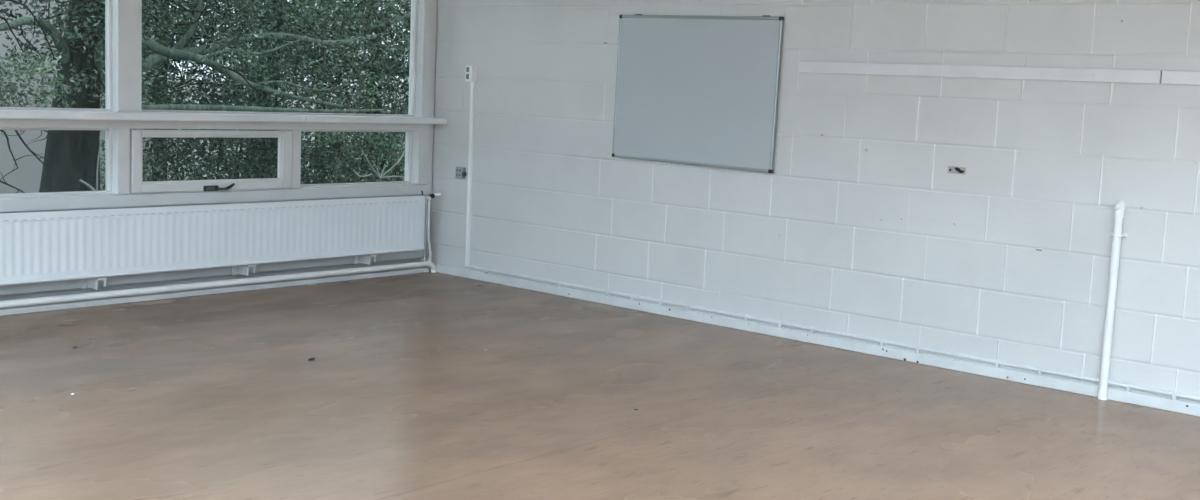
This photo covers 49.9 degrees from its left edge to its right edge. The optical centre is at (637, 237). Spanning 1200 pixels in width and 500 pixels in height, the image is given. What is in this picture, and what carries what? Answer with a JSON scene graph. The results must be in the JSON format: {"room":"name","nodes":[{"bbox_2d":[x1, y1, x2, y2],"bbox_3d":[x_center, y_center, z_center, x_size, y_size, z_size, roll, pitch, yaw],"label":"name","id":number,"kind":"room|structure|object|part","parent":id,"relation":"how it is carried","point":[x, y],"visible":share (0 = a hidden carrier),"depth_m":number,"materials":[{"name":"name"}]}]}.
{"room":"empty classroom","nodes":[
{"label":"empty classroom","id":0,"kind":"room"},
{"bbox_2d":[0,194,430,308],"bbox_3d":[-4.484,-0.962,5.926,0.155,2.950,9.209,8,9,40],"label":"wall","id":1,"kind":"structure","parent":0,"point":[56,288],"depth_m":8.13,"materials":[{"name":"grey paint"}]},
{"bbox_2d":[0,267,428,315],"bbox_3d":[-4.478,0.501,5.986,0.014,0.033,9.140,8,9,40],"label":"baseboard","id":2,"kind":"structure","parent":1,"relation":"attached to","point":[21,310],"depth_m":8.04,"materials":[{"name":"paint"}]},
{"bbox_2d":[0,200,435,307],"bbox_3d":[-4.330,0.239,6.065,0.045,0.548,8.880,8,9,40],"label":"pipe","id":3,"kind":"object","parent":1,"relation":"attached to","point":[221,283],"visible":1,"depth_m":8.08,"materials":[{"name":"white metal"}]},
{"bbox_2d":[0,191,440,289],"bbox_3d":[-3.087,0.045,7.572,0.180,0.514,4.933,8,9,40],"label":"radiator","id":4,"kind":"object","parent":1,"relation":"attached to","point":[90,246],"visible":1,"depth_m":7.92,"materials":[{"name":"metal"}]},
{"bbox_2d":[0,0,446,211],"bbox_3d":[-4.419,-1.153,5.850,0.290,2.218,9.199,8,9,40],"label":"window","id":5,"kind":"structure","parent":1,"relation":"in","point":[123,113],"depth_m":7.94,"materials":[{"name":"white paint"}]},
{"bbox_3d":[-3.090,-0.461,7.670,0.150,0.395,0.075,8,9,40],"label":"frame post","id":6,"kind":"part","parent":5,"relation":"part of","materials":[{"name":"white paint"}]},
{"bbox_3d":[-3.015,-1.565,7.571,0.150,1.655,0.149,8,9,40],"label":"frame post","id":7,"kind":"part","parent":5,"relation":"part of","materials":[{"name":"white paint"}]},
{"bbox_3d":[-2.657,-0.486,8.098,0.060,0.376,1.114,8,9,40],"label":"sash","id":8,"kind":"part","parent":5,"relation":"part of","materials":[{"name":"white paint"}]},
{"bbox_3d":[-4.537,-0.099,5.996,0.154,0.081,9.148,8,9,40],"label":"rail","id":9,"kind":"part","parent":5,"relation":"part of","materials":[{"name":"white paint"}]},
{"bbox_3d":[-2.313,-0.528,8.589,0.150,0.389,0.071,8,9,40],"label":"frame post","id":10,"kind":"part","parent":5,"relation":"part of","materials":[{"name":"white paint"}]},
{"bbox_2d":[424,194,427,260],"bbox_3d":[-1.555,-0.088,9.489,0.010,0.570,0.014,8,9,40],"label":"pipe","id":11,"kind":"object","parent":1,"relation":"attached to","point":[427,194],"visible":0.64,"depth_m":9.49,"materials":[{"name":"white metal"}]},
{"bbox_2d":[0,270,1199,499],"bbox_3d":[-0.889,1.079,3.074,9.720,0.120,9.580,8,9,40],"label":"floor","id":12,"kind":"structure","parent":0,"point":[429,385],"depth_m":5.61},
{"bbox_2d":[421,0,1199,403],"bbox_3d":[2.196,-0.715,6.463,9.720,2.950,0.227,8,9,40],"label":"wall","id":13,"kind":"structure","parent":0,"point":[860,224],"depth_m":7.04,"materials":[{"name":"grey paint"}]},
{"bbox_2d":[455,167,466,178],"bbox_3d":[-1.263,-0.463,9.244,0.097,0.083,0.038,8,9,40],"label":"wall socket","id":14,"kind":"object","parent":13,"relation":"attached to","point":[461,173],"visible":1,"depth_m":9.23,"materials":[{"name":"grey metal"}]},
{"bbox_2d":[465,66,477,81],"bbox_3d":[-1.169,-1.155,9.095,0.065,0.110,0.064,8,9,40],"label":"switch box","id":15,"kind":"object","parent":13,"relation":"attached to","point":[471,71],"visible":1,"depth_m":9.07,"materials":[{"name":"white plastic"}]},
{"bbox_2d":[612,14,783,172],"bbox_3d":[0.340,-0.896,7.852,1.240,0.909,0.026,9,9,39],"label":"whiteboard","id":16,"kind":"object","parent":13,"relation":"attached to","point":[690,90],"visible":1,"depth_m":7.81,"materials":[{"name":"ceramic"}]},
{"bbox_3d":[0.315,-0.456,7.904,1.198,0.019,0.023,9,9,39],"label":"frame rail","id":17,"kind":"part","parent":16,"relation":"part of","materials":[{"name":"silver metal"}]},
{"bbox_3d":[0.365,-1.332,7.802,1.198,0.019,0.023,9,9,39],"label":"frame rail","id":18,"kind":"part","parent":16,"relation":"part of","materials":[{"name":"silver metal"}]},
{"bbox_2d":[435,264,1199,416],"bbox_3d":[2.075,0.731,6.521,9.345,0.057,0.022,8,9,40],"label":"baseboard","id":19,"kind":"structure","parent":13,"relation":"attached to","point":[1179,406],"depth_m":7.22,"materials":[{"name":"paint"}]},
{"bbox_2d":[464,82,1199,400],"bbox_3d":[2.232,0.052,6.335,9.015,1.350,0.028,8,9,40],"label":"pipe","id":20,"kind":"object","parent":13,"relation":"attached to","point":[1128,386],"visible":1,"depth_m":7.58,"materials":[{"name":"white plastic"}]},
{"bbox_2d":[948,166,965,174],"bbox_3d":[1.681,-0.354,6.783,0.100,0.038,0.008,10,10,39],"label":"wall plate","id":21,"kind":"object","parent":13,"relation":"attached to","point":[951,169],"visible":1,"depth_m":6.78,"materials":[{"name":"grey plastic"}]},
{"bbox_2d":[799,61,1161,83],"bbox_3d":[1.698,-0.865,6.716,2.017,0.064,0.027,8,9,40],"label":"batten","id":22,"kind":"object","parent":13,"relation":"attached to","point":[927,70],"visible":1,"depth_m":6.62,"materials":[{"name":"white paint"}]},
{"bbox_2d":[1097,200,1126,399],"bbox_3d":[2.305,0.306,6.268,0.082,0.979,0.074,8,9,40],"label":"standpipe","id":23,"kind":"object","parent":13,"relation":"attached to","point":[1119,208],"visible":1,"depth_m":6.25,"materials":[{"name":"white metal"}]},
{"bbox_2d":[1161,70,1199,84],"bbox_3d":[3.385,-0.624,5.307,2.394,0.064,0.027,8,9,40],"label":"batten","id":24,"kind":"object","parent":13,"relation":"attached to","point":[1168,77],"visible":1,"depth_m":6.00,"materials":[{"name":"white paint"}]},
{"label":"outside","id":25,"kind":"structure","parent":0,"visible":0},
{"bbox_3d":[-22.926,-1.928,30.758,59.840,0.200,85.000,8,9,40],"label":"ground","id":26,"kind":"structure","parent":25,"visible":0},
{"bbox_2d":[0,0,91,192],"bbox_3d":[-5.885,-1.284,12.095,1.106,4.353,1.779,3,7,2],"label":"bare tree","id":27,"kind":"object","parent":26,"relation":"on","point":[12,85],"visible":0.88,"depth_m":12.22,"materials":[{"name":"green plant"}]},
{"bbox_2d":[0,0,159,193],"bbox_3d":[-16.265,-4.196,22.723,6.350,6.750,14.200,8,9,40],"label":"building","id":28,"kind":"structure","parent":26,"relation":"on","point":[27,178],"depth_m":24.02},
{"bbox_2d":[79,140,100,190],"bbox_3d":[-5.389,-0.053,12.716,0.030,1.811,0.222,8,9,40],"label":"sapling","id":29,"kind":"object","parent":26,"relation":"on","point":[80,180],"visible":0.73,"depth_m":12.69,"materials":[{"name":"plant"}]},
{"bbox_3d":[-5.339,-0.057,12.775,0.021,1.811,0.068,8,9,40],"label":"stem","id":30,"kind":"part","parent":29,"relation":"part of","materials":[{"name":"plant"}]},
{"bbox_2d":[100,149,105,190],"bbox_3d":[-6.779,-0.388,16.069,0.802,1.598,0.733,8,9,40],"label":"shrub","id":31,"kind":"object","parent":26,"relation":"on","point":[102,174],"visible":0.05,"depth_m":15.94,"materials":[{"name":"green plant"}]},
{"bbox_2d":[0,0,254,180],"bbox_3d":[-8.219,-3.119,22.295,3.386,5.661,5.248,8,9,40],"label":"tree","id":32,"kind":"object","parent":26,"relation":"on","point":[54,51],"visible":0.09,"depth_m":22.15,"materials":[{"name":"green plant"}]},
{"bbox_2d":[100,144,200,190],"bbox_3d":[-5.924,-0.379,15.424,1.462,1.808,1.708,2,7,-9],"label":"shrub","id":33,"kind":"object","parent":26,"relation":"on","point":[154,155],"visible":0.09,"depth_m":15.45,"materials":[{"name":"green plant"}]},
{"bbox_2d":[0,0,405,192],"bbox_3d":[-5.230,-2.039,14.597,5.326,5.568,4.150,-2,8,-35],"label":"tree","id":34,"kind":"object","parent":26,"relation":"on","point":[82,43],"visible":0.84,"depth_m":14.19,"materials":[{"name":"green plant"}]},
{"bbox_2d":[100,72,335,183],"bbox_3d":[-5.164,-0.824,16.243,2.550,2.577,2.842,4,7,10],"label":"shrub","id":35,"kind":"object","parent":26,"relation":"on","point":[226,168],"visible":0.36,"depth_m":15.92,"materials":[{"name":"green plant"}]},
{"bbox_3d":[-5.239,-0.681,16.323,1.154,2.269,1.617,5,7,20],"label":"stem","id":36,"kind":"part","parent":35,"relation":"part of","materials":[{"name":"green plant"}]},
{"bbox_2d":[35,0,410,177],"bbox_3d":[-5.453,-2.643,18.771,4.200,5.768,6.854,8,9,40],"label":"tree","id":37,"kind":"object","parent":26,"relation":"on","point":[380,24],"visible":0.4,"depth_m":18.78,"materials":[{"name":"green plant"}]},
{"bbox_2d":[142,89,406,183],"bbox_3d":[-4.679,-1.659,25.761,2.188,2.632,11.277,8,9,40],"label":"hedge","id":38,"kind":"object","parent":26,"relation":"on","point":[219,101],"visible":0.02,"depth_m":23.18,"materials":[{"name":"green plant"}]},
{"bbox_3d":[-4.600,-1.453,25.911,0.130,1.653,10.035,8,9,40],"label":"stem","id":39,"kind":"part","parent":38,"relation":"part of","materials":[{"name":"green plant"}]},
{"bbox_2d":[167,78,408,181],"bbox_3d":[-3.332,-2.841,35.501,0.400,2.330,22.400,8,9,40],"label":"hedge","id":40,"kind":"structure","parent":26,"relation":"on","point":[399,90],"depth_m":28.47,"materials":[{"name":"plant"}]},
{"bbox_2d":[198,0,409,183],"bbox_3d":[-6.375,-3.520,25.997,3.947,5.782,5.486,8,9,40],"label":"tree","id":41,"kind":"object","parent":26,"relation":"on","point":[325,106],"visible":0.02,"depth_m":25.97,"materials":[{"name":"green plant"}]},
{"bbox_2d":[216,0,410,180],"bbox_3d":[-4.507,-3.562,23.174,4.382,6.674,7.305,8,9,40],"label":"tree","id":42,"kind":"object","parent":26,"relation":"on","point":[399,68],"visible":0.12,"depth_m":22.13,"materials":[{"name":"green plant"}]},
{"bbox_2d":[272,102,405,183],"bbox_3d":[-3.706,-0.683,17.134,2.338,2.233,2.698,5,7,18],"label":"shrub","id":43,"kind":"object","parent":26,"relation":"on","point":[386,141],"visible":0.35,"depth_m":17.00,"materials":[{"name":"green plant"}]},
{"bbox_3d":[-3.656,-0.541,17.088,1.243,1.966,1.213,0,7,-19],"label":"stem","id":44,"kind":"part","parent":43,"relation":"part of","materials":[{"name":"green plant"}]},
{"bbox_2d":[305,78,408,182],"bbox_3d":[-3.850,-1.187,19.982,2.320,2.563,3.043,8,9,40],"label":"shrub","id":45,"kind":"object","parent":26,"relation":"on","point":[402,109],"visible":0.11,"depth_m":19.66,"materials":[{"name":"green plant"}]},
{"bbox_3d":[-3.984,-1.062,20.009,0.861,2.296,1.868,6,7,24],"label":"stem","id":46,"kind":"part","parent":45,"relation":"part of","materials":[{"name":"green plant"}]},
{"bbox_2d":[353,149,404,181],"bbox_3d":[-2.754,-0.126,14.142,0.222,1.872,0.877,8,9,40],"label":"bush","id":47,"kind":"object","parent":26,"relation":"on","point":[380,176],"visible":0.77,"depth_m":14.13,"materials":[{"name":"plant"}]},
{"bbox_2d":[350,0,409,154],"bbox_3d":[-4.112,-3.620,28.090,3.550,5.711,4.855,8,9,40],"label":"tree","id":48,"kind":"object","parent":26,"relation":"on","point":[398,0],"visible":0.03,"depth_m":27.34,"materials":[{"name":"green plant"}]}
]}

